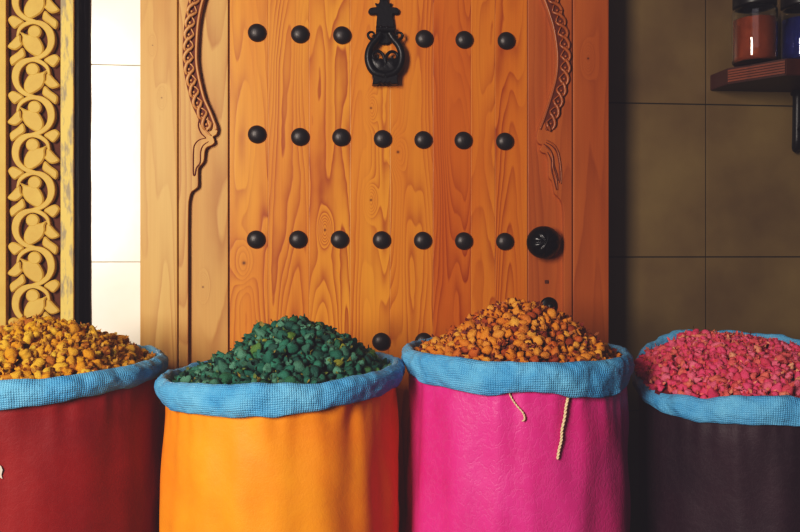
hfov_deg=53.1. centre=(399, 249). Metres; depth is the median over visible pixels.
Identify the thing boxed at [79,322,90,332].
bud
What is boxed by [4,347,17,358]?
bud
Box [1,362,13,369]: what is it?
bud
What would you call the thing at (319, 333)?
bud
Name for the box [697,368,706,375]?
bud
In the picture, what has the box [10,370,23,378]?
bud
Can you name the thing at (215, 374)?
bud
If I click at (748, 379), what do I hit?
bud
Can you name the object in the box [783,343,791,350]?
bud
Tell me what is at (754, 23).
glass jar
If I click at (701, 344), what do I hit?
bud
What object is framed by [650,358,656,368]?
bud
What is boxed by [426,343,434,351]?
bud
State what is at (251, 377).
bud
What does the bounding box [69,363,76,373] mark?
bud
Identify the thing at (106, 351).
bud
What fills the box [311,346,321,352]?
bud
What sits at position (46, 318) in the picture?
bud
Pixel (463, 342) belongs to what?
bud
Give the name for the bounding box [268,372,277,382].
bud
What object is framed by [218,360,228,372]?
bud
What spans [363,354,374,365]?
bud
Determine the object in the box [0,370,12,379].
bud
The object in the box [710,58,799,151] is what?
wall shelf
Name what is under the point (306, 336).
bud
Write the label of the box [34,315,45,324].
bud
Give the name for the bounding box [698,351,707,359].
bud
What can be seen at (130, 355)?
bud
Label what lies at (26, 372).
bud
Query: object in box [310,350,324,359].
bud
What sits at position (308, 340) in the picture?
bud
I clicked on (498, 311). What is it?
bud
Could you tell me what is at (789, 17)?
glass jar
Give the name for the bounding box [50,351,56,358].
bud
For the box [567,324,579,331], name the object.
bud
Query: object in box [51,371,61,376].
bud
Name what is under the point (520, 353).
bud
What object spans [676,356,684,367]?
bud
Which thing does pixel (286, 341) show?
bud
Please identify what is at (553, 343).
bud
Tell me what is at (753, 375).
bud
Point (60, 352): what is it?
bud
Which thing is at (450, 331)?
bud
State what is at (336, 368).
bud
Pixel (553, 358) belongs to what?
bud
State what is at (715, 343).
bud
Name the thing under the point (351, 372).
bud
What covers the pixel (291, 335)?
bud
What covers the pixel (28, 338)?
bud
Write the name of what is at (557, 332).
bud
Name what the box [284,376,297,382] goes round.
bud
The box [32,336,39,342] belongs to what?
bud
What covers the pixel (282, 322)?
bud
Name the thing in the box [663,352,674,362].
bud
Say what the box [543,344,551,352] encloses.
bud
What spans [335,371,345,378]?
bud
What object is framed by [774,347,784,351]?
bud
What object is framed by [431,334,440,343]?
bud
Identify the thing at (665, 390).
dried petals
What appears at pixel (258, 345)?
bud
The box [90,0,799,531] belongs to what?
wall
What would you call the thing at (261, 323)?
bud
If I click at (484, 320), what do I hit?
bud
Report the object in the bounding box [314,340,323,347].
bud
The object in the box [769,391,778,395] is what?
bud
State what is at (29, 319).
bud
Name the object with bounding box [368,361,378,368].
bud
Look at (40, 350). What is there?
bud
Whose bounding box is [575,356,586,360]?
bud
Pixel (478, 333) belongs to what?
bud
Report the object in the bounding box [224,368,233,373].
bud
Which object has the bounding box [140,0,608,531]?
door
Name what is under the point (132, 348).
bud
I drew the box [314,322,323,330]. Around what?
bud
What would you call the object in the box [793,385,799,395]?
bud
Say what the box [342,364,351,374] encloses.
bud
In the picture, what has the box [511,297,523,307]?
bud
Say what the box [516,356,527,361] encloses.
bud
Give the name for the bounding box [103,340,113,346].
bud
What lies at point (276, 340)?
bud
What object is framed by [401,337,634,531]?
sack
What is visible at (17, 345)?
bud
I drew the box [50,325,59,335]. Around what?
bud
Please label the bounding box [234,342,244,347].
bud
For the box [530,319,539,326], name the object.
bud
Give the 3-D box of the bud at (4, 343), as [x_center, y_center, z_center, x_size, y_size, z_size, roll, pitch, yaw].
[-0.675,0.164,1.366,0.028,0.026,0.024,0,0,-33]
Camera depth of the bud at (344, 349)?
1.37 m
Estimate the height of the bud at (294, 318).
0.023 m
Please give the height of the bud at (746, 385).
0.023 m
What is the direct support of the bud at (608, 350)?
on the dried petals at (508, 340)
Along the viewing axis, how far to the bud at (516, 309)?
1.46 m
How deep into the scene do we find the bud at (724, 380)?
1.41 m
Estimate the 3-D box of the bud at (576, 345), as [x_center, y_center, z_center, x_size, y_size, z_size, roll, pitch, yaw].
[0.309,0.167,1.403,0.022,0.014,0.018,0,0,-26]
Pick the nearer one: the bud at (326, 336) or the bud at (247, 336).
the bud at (326, 336)
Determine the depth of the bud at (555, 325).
1.41 m
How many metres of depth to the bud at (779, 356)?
1.46 m
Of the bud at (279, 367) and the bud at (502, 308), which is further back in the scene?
the bud at (502, 308)
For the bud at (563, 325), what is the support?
on the dried petals at (508, 340)
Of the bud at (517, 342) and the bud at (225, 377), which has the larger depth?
the bud at (517, 342)
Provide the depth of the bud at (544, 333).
1.39 m
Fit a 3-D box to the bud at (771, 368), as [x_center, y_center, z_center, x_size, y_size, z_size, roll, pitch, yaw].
[0.668,0.216,1.439,0.016,0.015,0.018,0,0,-29]
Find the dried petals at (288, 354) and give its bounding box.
[175,314,390,383]
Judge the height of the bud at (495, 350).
0.018 m
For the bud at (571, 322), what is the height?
0.024 m
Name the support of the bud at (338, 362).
on the dried petals at (288, 354)
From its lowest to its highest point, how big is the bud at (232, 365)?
0.030 m
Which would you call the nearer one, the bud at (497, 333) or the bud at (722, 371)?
the bud at (497, 333)
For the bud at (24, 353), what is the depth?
1.34 m
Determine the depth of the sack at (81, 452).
1.31 m
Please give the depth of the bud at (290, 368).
1.30 m
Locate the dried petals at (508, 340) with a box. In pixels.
[423,298,615,361]
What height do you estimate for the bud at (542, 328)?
0.018 m
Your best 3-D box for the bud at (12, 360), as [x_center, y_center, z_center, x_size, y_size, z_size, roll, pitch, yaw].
[-0.646,0.183,1.329,0.019,0.014,0.015,0,0,-28]
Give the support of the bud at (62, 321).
on the dried petals at (19, 360)
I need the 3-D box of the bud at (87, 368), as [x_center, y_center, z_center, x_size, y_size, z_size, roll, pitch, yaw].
[-0.526,0.206,1.347,0.018,0.021,0.024,0,0,31]
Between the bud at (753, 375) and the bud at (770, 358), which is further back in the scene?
the bud at (770, 358)
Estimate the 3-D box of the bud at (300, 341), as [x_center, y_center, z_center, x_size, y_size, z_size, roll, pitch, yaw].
[-0.168,0.158,1.371,0.016,0.015,0.015,0,0,13]
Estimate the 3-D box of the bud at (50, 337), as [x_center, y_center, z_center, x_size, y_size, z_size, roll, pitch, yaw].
[-0.619,0.157,1.412,0.019,0.018,0.018,0,0,-21]
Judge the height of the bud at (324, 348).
0.022 m
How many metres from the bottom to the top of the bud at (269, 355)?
0.030 m
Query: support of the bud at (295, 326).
on the dried petals at (288, 354)
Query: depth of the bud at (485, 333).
1.39 m
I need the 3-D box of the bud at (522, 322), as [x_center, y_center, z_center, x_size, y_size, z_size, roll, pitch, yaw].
[0.219,0.129,1.415,0.017,0.020,0.022,0,0,44]
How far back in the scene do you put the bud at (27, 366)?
1.32 m
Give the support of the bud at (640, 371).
on the sack at (731, 463)
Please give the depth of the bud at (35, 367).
1.32 m
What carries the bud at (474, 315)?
on the dried petals at (508, 340)
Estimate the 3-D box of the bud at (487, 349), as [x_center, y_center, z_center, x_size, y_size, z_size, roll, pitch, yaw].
[0.149,0.172,1.369,0.017,0.020,0.023,0,0,39]
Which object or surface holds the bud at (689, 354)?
on the dried petals at (665, 390)
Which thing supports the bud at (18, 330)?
on the dried petals at (19, 360)
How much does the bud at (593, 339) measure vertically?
0.024 m
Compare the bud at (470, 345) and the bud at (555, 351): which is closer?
the bud at (555, 351)
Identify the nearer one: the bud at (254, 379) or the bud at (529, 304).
the bud at (254, 379)
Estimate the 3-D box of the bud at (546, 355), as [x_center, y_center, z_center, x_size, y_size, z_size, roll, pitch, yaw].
[0.245,0.178,1.350,0.024,0.015,0.018,0,0,-44]
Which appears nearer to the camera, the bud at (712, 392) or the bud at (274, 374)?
the bud at (274, 374)
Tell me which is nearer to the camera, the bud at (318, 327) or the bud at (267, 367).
the bud at (267, 367)
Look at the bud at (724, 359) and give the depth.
1.47 m
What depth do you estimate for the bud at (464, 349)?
1.39 m
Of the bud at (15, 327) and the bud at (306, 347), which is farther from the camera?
the bud at (15, 327)
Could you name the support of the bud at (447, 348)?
on the dried petals at (508, 340)
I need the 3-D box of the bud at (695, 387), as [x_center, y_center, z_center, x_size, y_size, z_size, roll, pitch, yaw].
[0.528,0.248,1.420,0.019,0.022,0.018,0,0,36]
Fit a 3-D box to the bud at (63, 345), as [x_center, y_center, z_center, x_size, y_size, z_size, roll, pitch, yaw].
[-0.582,0.168,1.381,0.027,0.021,0.018,0,0,19]
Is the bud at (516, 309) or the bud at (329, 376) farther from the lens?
the bud at (516, 309)
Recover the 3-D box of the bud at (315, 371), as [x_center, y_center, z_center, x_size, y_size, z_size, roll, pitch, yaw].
[-0.140,0.201,1.310,0.019,0.024,0.028,0,0,-14]
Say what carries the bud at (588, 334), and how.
on the dried petals at (508, 340)
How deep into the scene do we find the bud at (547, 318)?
1.42 m
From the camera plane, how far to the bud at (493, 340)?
1.39 m
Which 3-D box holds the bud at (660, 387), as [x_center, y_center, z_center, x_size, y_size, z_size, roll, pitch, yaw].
[0.476,0.252,1.462,0.015,0.015,0.017,0,0,-23]
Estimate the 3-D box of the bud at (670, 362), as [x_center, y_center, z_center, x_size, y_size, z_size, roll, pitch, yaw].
[0.510,0.215,1.512,0.014,0.018,0.012,0,0,15]
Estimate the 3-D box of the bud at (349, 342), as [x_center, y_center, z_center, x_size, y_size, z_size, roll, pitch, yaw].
[-0.092,0.170,1.398,0.018,0.021,0.023,0,0,-21]
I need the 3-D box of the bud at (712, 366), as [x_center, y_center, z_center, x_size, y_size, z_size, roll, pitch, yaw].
[0.573,0.216,1.461,0.016,0.015,0.020,0,0,-39]
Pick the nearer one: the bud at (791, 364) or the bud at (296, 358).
the bud at (296, 358)
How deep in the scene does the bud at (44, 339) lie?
1.39 m
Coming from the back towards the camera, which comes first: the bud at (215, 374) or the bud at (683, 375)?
the bud at (683, 375)
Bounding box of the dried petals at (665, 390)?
[643,329,799,398]
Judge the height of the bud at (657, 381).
0.016 m
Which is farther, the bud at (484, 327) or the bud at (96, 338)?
the bud at (96, 338)
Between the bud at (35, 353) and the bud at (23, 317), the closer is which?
the bud at (35, 353)
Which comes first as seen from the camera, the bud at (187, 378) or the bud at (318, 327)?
the bud at (187, 378)
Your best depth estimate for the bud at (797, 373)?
1.42 m
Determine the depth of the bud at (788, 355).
1.49 m
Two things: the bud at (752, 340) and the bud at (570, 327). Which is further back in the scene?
the bud at (752, 340)
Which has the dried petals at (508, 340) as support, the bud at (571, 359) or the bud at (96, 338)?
the bud at (571, 359)
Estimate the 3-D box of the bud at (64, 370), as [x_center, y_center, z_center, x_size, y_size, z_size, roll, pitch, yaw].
[-0.555,0.203,1.331,0.023,0.019,0.017,0,0,-23]
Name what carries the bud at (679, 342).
on the dried petals at (665, 390)
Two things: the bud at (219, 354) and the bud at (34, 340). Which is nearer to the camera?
the bud at (34, 340)
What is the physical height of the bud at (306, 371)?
0.026 m
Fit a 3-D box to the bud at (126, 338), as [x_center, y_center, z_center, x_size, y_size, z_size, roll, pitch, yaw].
[-0.541,0.176,1.559,0.031,0.024,0.022,0,0,-42]
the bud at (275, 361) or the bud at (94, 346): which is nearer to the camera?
the bud at (275, 361)
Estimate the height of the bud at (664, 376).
0.019 m
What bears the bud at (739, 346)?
on the dried petals at (665, 390)
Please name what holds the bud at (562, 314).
on the dried petals at (508, 340)
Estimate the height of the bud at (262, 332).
0.023 m
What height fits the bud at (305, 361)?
0.014 m
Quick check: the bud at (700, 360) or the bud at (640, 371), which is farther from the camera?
the bud at (640, 371)
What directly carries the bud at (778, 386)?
on the dried petals at (665, 390)
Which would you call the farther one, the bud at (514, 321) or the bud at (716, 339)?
the bud at (716, 339)
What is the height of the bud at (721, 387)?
0.025 m
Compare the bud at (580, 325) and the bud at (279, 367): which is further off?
the bud at (580, 325)
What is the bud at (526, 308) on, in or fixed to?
on the dried petals at (508, 340)
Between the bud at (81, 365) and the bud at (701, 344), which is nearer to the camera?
the bud at (81, 365)
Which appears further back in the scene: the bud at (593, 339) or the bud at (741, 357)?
the bud at (741, 357)
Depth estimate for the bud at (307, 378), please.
1.29 m
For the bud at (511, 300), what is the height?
0.017 m
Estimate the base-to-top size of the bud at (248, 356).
0.023 m
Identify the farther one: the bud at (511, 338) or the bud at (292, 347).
the bud at (511, 338)
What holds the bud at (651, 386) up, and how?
on the sack at (731, 463)
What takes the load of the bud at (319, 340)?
on the dried petals at (288, 354)
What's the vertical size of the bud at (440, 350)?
0.026 m
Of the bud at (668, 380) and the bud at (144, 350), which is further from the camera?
the bud at (144, 350)
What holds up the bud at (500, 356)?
on the dried petals at (508, 340)
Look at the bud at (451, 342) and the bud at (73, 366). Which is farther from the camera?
the bud at (451, 342)
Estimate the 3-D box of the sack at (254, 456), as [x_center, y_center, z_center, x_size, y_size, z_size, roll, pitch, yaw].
[-0.214,0.575,1.450,0.442,0.751,0.442,0,0,-26]
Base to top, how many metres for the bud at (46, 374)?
0.028 m
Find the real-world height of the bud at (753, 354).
0.025 m
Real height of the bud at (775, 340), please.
0.026 m
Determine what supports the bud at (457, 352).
on the dried petals at (508, 340)
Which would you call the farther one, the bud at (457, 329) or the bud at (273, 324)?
the bud at (457, 329)
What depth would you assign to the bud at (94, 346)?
1.42 m
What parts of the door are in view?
frame post, plank panel, knob, lock plate, frame post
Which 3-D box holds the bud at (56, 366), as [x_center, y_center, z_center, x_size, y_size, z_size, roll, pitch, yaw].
[-0.568,0.195,1.338,0.031,0.021,0.021,0,0,-25]
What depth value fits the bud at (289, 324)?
1.41 m
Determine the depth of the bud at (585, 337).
1.42 m
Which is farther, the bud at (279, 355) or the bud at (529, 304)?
the bud at (529, 304)
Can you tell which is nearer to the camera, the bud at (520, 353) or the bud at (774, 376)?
the bud at (520, 353)
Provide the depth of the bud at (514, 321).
1.41 m
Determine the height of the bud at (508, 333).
0.021 m
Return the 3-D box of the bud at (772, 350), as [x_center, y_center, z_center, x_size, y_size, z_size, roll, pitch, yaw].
[0.708,0.197,1.523,0.017,0.027,0.024,0,0,-21]
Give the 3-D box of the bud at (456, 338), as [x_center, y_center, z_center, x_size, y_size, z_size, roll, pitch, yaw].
[0.111,0.165,1.447,0.030,0.025,0.023,0,0,42]
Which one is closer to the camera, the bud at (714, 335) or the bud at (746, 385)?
the bud at (746, 385)
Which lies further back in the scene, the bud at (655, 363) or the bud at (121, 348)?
the bud at (655, 363)
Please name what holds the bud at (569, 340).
on the dried petals at (508, 340)
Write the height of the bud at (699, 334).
0.021 m
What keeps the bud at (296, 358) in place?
on the dried petals at (288, 354)
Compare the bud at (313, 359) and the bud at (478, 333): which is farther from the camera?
the bud at (478, 333)
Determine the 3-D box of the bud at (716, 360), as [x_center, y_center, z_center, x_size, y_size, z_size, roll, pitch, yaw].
[0.584,0.209,1.472,0.018,0.019,0.025,0,0,8]
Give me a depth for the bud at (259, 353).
1.34 m
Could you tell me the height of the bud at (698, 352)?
0.017 m
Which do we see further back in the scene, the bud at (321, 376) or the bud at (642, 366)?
the bud at (642, 366)
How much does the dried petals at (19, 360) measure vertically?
0.123 m
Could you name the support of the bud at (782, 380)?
on the dried petals at (665, 390)
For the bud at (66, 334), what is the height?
0.016 m
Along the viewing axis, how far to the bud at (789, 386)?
1.36 m
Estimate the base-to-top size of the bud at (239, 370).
0.024 m
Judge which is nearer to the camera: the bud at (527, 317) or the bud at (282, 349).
the bud at (282, 349)
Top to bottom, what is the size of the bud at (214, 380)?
0.029 m
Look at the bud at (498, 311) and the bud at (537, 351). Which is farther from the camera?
the bud at (498, 311)
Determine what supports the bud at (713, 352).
on the dried petals at (665, 390)
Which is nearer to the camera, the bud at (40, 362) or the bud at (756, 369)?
the bud at (40, 362)
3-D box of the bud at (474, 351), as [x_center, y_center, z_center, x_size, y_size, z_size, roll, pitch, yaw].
[0.127,0.177,1.373,0.024,0.024,0.019,0,0,33]
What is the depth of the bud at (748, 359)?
1.45 m
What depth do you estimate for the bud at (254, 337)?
1.41 m
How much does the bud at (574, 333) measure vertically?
0.023 m
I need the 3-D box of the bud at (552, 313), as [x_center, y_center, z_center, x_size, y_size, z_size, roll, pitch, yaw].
[0.277,0.117,1.460,0.019,0.023,0.025,0,0,23]
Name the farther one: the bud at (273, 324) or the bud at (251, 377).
the bud at (273, 324)
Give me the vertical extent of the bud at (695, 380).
0.016 m
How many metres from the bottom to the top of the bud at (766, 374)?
0.018 m
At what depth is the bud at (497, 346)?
1.37 m
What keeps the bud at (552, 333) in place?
on the dried petals at (508, 340)
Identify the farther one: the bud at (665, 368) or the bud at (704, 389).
the bud at (665, 368)
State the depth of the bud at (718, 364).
1.46 m
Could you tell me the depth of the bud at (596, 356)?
1.38 m
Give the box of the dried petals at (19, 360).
[0,316,150,375]
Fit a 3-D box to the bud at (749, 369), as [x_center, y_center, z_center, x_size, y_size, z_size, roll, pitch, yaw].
[0.619,0.217,1.434,0.030,0.021,0.017,0,0,10]
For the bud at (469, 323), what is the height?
0.031 m
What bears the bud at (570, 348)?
on the dried petals at (508, 340)
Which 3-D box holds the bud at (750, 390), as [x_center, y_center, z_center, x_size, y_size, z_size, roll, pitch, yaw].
[0.607,0.252,1.369,0.035,0.029,0.022,0,0,-1]
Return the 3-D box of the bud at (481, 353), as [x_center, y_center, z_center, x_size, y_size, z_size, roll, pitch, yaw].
[0.140,0.185,1.367,0.016,0.021,0.015,0,0,15]
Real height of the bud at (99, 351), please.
0.023 m
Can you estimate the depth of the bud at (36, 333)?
1.40 m
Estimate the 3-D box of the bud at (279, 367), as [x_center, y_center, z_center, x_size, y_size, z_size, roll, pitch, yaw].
[-0.196,0.192,1.308,0.014,0.020,0.016,0,0,-43]
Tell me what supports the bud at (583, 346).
on the dried petals at (508, 340)
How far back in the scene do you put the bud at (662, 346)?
1.60 m
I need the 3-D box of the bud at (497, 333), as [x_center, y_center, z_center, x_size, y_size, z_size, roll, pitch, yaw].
[0.174,0.149,1.398,0.023,0.020,0.027,0,0,-30]
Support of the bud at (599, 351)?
on the dried petals at (508, 340)
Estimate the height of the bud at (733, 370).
0.016 m
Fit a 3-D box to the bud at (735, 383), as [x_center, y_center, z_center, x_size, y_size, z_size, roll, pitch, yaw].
[0.587,0.236,1.395,0.019,0.024,0.028,0,0,22]
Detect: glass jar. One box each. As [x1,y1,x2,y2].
[731,0,777,66]
[779,0,799,58]
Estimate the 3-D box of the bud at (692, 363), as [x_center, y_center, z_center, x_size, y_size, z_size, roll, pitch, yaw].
[0.545,0.214,1.488,0.019,0.017,0.024,0,0,3]
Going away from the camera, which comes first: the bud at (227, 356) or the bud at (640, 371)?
the bud at (227, 356)
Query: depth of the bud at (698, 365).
1.47 m
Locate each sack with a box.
[0,344,168,531]
[154,352,404,531]
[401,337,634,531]
[632,329,799,531]
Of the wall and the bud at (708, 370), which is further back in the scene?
the wall
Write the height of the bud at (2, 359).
0.018 m
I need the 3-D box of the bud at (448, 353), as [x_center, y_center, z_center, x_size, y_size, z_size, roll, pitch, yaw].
[0.086,0.187,1.396,0.020,0.022,0.026,0,0,13]
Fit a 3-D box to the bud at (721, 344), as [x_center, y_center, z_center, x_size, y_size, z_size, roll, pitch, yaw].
[0.608,0.188,1.527,0.027,0.022,0.016,0,0,4]
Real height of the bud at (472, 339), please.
0.020 m
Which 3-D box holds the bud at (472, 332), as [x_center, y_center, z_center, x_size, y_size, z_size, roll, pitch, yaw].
[0.129,0.152,1.422,0.017,0.021,0.020,0,0,41]
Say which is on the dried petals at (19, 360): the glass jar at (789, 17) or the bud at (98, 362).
the bud at (98, 362)
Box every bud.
[0,322,13,332]
[0,327,8,335]
[0,339,11,349]
[0,356,6,366]
[0,366,12,374]
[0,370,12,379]
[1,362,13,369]
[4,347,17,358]
[6,356,16,363]
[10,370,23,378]
[11,325,23,330]
[11,339,17,347]
[13,319,24,326]
[13,326,23,336]
[14,341,22,349]
[16,334,23,344]
[18,315,31,320]
[18,344,32,359]
[19,362,30,369]
[21,333,33,344]
[21,367,31,376]
[22,357,32,365]
[23,318,33,324]
[23,321,36,332]
[25,375,34,378]
[29,344,39,350]
[30,358,51,367]
[31,321,40,331]
[31,365,41,374]
[31,368,41,378]
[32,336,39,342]
[32,350,37,357]
[33,327,41,338]
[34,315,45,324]
[35,345,45,357]
[39,335,49,344]
[40,370,52,378]
[43,316,55,320]
[43,341,53,352]
[43,356,55,365]
[43,364,54,371]
[44,334,54,342]
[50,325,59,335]
[50,339,58,345]
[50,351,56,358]
[51,361,69,372]
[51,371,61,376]
[54,330,64,340]
[56,342,67,350]
[56,353,65,362]
[57,348,67,357]
[58,318,67,326]
[58,338,68,346]
[59,367,73,375]
[61,342,80,355]
[63,332,71,337]
[65,320,80,334]
[66,354,76,364]
[68,338,79,346]
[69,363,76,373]
[72,331,80,343]
[75,354,84,362]
[75,362,86,371]
[78,331,85,337]
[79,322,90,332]
[80,341,89,348]
[81,366,90,372]
[82,349,96,360]
[86,325,96,332]
[86,361,94,368]
[90,329,100,336]
[90,341,98,350]
[91,333,99,341]
[92,358,103,369]
[94,348,102,355]
[101,334,109,339]
[102,346,111,355]
[102,359,112,364]
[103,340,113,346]
[106,355,112,361]
[109,332,116,338]
[109,348,117,358]
[112,358,121,365]
[116,335,128,342]
[117,346,124,351]
[121,355,128,365]
[123,353,133,361]
[124,345,139,355]
[140,348,149,356]
[180,371,194,382]
[192,369,201,374]
[199,365,209,370]
[205,371,213,378]
[207,353,215,365]
[210,377,220,383]
[211,357,225,365]
[213,370,219,377]
[215,351,224,356]
[217,370,232,383]
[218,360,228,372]
[223,353,233,360]
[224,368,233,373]
[229,358,235,369]
[231,371,239,383]
[233,366,244,375]
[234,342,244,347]
[234,346,242,355]
[236,348,247,359]
[239,358,247,369]
[240,373,250,382]
[241,359,259,370]
[242,334,252,341]
[244,370,253,376]
[245,354,253,360]
[248,340,254,348]
[250,338,263,354]
[250,372,258,379]
[251,334,256,343]
[251,373,256,382]
[252,320,260,334]
[254,362,264,373]
[255,328,268,337]
[256,349,263,359]
[256,377,269,382]
[259,321,271,330]
[261,372,268,381]
[263,339,274,350]
[263,349,276,363]
[263,363,273,373]
[266,343,278,350]
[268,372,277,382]
[270,319,276,327]
[270,324,281,338]
[270,357,280,368]
[271,376,278,382]
[274,338,281,343]
[275,318,285,327]
[276,330,290,340]
[276,353,282,361]
[276,361,283,372]
[276,370,290,378]
[277,345,286,353]
[279,335,289,350]
[283,365,294,373]
[284,319,294,328]
[284,357,292,365]
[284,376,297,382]
[287,331,295,339]
[287,339,298,353]
[288,315,298,323]
[291,324,302,329]
[291,356,301,362]
[292,328,300,338]
[293,360,310,372]
[296,373,303,380]
[297,338,305,345]
[298,315,306,324]
[299,328,306,336]
[301,341,311,354]
[302,358,307,364]
[302,366,311,377]
[303,373,311,383]
[304,333,315,339]
[304,335,314,347]
[305,351,315,363]
[306,327,315,334]
[308,376,320,383]
[309,365,319,377]
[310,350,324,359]
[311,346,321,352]
[313,360,322,368]
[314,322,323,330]
[314,329,324,338]
[314,336,322,343]
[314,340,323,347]
[318,372,325,379]
[321,333,330,342]
[321,340,328,352]
[324,325,336,332]
[324,357,333,365]
[326,373,334,378]
[327,339,333,347]
[327,362,335,371]
[328,349,342,359]
[332,338,342,347]
[332,365,343,374]
[333,357,343,367]
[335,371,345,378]
[338,336,346,343]
[339,344,349,357]
[340,355,348,365]
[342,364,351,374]
[344,356,355,367]
[345,341,352,352]
[345,367,355,375]
[350,352,358,361]
[353,347,364,357]
[353,362,364,372]
[355,356,364,369]
[362,349,373,359]
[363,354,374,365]
[363,365,371,372]
[368,347,375,358]
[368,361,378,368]
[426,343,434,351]
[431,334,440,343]
[433,348,444,353]
[444,345,454,352]
[445,329,452,335]
[445,336,453,345]
[445,351,452,356]
[452,328,461,335]
[452,346,462,356]
[454,336,462,341]
[456,339,469,346]
[460,346,468,354]
[464,318,475,329]
[467,330,476,338]
[467,343,475,350]
[468,336,475,343]
[468,347,479,358]
[470,310,480,318]
[476,331,480,339]
[476,338,482,346]
[477,352,485,360]
[478,327,490,340]
[481,322,490,332]
[481,345,492,354]
[482,316,487,324]
[482,339,490,347]
[487,317,494,323]
[487,334,497,345]
[491,306,502,317]
[491,325,500,330]
[491,330,504,337]
[492,341,504,350]
[492,348,499,355]
[495,317,505,325]
[495,352,504,360]
[500,306,506,312]
[501,339,507,346]
[501,348,508,356]
[502,310,511,321]
[505,328,513,338]
[505,344,516,360]
[506,326,517,333]
[507,297,517,305]
[509,313,520,326]
[510,335,517,341]
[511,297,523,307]
[511,303,521,316]
[513,339,523,349]
[516,348,523,358]
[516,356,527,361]
[517,332,526,340]
[518,324,528,333]
[519,318,529,326]
[519,343,528,350]
[520,314,531,323]
[521,302,531,309]
[522,306,531,311]
[524,312,536,319]
[525,328,536,339]
[525,348,533,357]
[529,354,542,361]
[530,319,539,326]
[531,301,539,309]
[532,305,542,317]
[532,336,543,345]
[533,347,542,356]
[536,331,548,337]
[538,317,545,323]
[539,323,547,331]
[541,351,551,358]
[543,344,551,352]
[544,337,551,344]
[545,316,551,328]
[547,308,556,319]
[548,341,559,348]
[548,355,559,361]
[549,330,555,336]
[550,344,560,356]
[551,322,559,330]
[555,328,562,336]
[555,334,565,342]
[557,312,564,319]
[558,353,565,361]
[559,321,568,330]
[560,346,567,354]
[563,330,572,336]
[565,336,573,345]
[566,343,577,353]
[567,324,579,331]
[567,356,575,361]
[569,321,577,327]
[571,329,577,338]
[573,334,582,342]
[573,341,581,348]
[575,345,587,351]
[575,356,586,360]
[577,323,583,329]
[579,353,592,360]
[580,336,589,343]
[586,332,598,336]
[587,336,599,345]
[587,344,595,350]
[587,350,599,358]
[594,349,604,360]
[595,341,605,352]
[605,347,616,354]
[634,357,643,364]
[635,369,647,374]
[638,363,644,369]
[641,371,647,379]
[645,358,652,369]
[645,383,656,389]
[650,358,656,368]
[651,370,661,379]
[651,375,659,382]
[653,363,662,370]
[654,379,665,384]
[654,384,664,391]
[656,344,667,351]
[658,362,669,373]
[661,373,673,382]
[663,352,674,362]
[666,378,672,385]
[667,337,676,346]
[667,360,673,367]
[668,385,673,393]
[670,349,678,356]
[671,373,680,379]
[671,380,679,388]
[676,334,685,341]
[676,338,685,345]
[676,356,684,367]
[677,383,687,391]
[677,387,685,394]
[679,369,686,382]
[682,343,694,357]
[683,378,693,388]
[684,350,692,363]
[684,389,692,394]
[687,370,695,378]
[688,360,696,369]
[690,326,698,335]
[691,333,706,336]
[691,376,702,383]
[692,363,702,369]
[692,384,701,394]
[694,350,703,355]
[695,356,705,365]
[697,342,706,349]
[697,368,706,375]
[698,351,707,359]
[700,385,707,396]
[706,366,714,375]
[707,380,721,389]
[707,385,718,397]
[708,351,717,357]
[708,364,717,371]
[709,373,719,381]
[710,339,724,346]
[711,333,723,338]
[712,343,724,348]
[713,358,723,365]
[713,377,726,383]
[715,336,725,341]
[716,346,726,353]
[717,363,726,369]
[717,381,727,391]
[719,366,727,376]
[720,356,728,365]
[722,389,732,395]
[724,338,734,345]
[726,370,733,380]
[728,359,737,365]
[728,367,737,373]
[729,351,736,357]
[729,388,741,394]
[730,336,741,342]
[731,380,741,388]
[732,372,741,380]
[734,349,746,354]
[734,380,748,393]
[735,341,746,349]
[737,354,745,362]
[739,365,751,371]
[740,369,750,378]
[740,379,752,390]
[742,358,752,365]
[745,377,752,384]
[746,349,755,361]
[748,388,760,395]
[749,337,759,344]
[750,367,759,375]
[750,372,756,379]
[752,379,761,386]
[753,356,760,364]
[754,344,762,353]
[756,376,766,383]
[757,388,769,394]
[759,357,771,366]
[759,372,769,377]
[762,381,774,392]
[765,366,774,371]
[767,347,778,353]
[768,355,774,360]
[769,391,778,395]
[770,373,779,382]
[770,380,782,391]
[771,360,782,366]
[772,337,780,346]
[773,369,784,376]
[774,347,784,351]
[774,353,787,364]
[779,376,786,383]
[779,389,789,394]
[780,350,790,357]
[782,379,794,395]
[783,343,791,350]
[784,369,792,379]
[788,363,794,369]
[791,344,799,351]
[792,377,799,387]
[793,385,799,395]
[794,369,799,378]
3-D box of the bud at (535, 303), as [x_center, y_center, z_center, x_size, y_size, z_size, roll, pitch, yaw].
[0.245,0.110,1.494,0.026,0.031,0.025,0,0,-38]
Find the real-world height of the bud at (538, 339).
0.020 m
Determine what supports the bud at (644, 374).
on the dried petals at (665, 390)
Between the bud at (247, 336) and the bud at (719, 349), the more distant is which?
the bud at (719, 349)
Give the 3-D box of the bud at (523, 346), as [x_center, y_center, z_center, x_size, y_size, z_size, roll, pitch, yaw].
[0.213,0.166,1.363,0.018,0.014,0.022,0,0,19]
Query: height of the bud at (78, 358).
0.026 m
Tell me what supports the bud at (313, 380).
on the dried petals at (288, 354)
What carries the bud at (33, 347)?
on the dried petals at (19, 360)
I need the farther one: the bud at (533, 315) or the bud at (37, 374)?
the bud at (533, 315)
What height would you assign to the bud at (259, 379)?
0.035 m
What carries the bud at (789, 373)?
on the dried petals at (665, 390)
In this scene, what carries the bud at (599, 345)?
on the dried petals at (508, 340)
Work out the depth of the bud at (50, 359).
1.34 m
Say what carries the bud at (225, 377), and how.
on the dried petals at (288, 354)
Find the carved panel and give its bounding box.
[0,0,90,325]
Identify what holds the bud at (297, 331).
on the dried petals at (288, 354)
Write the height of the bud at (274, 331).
0.030 m
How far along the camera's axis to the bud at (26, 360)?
1.33 m
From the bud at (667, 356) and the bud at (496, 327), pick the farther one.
the bud at (667, 356)
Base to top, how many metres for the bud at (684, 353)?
0.034 m

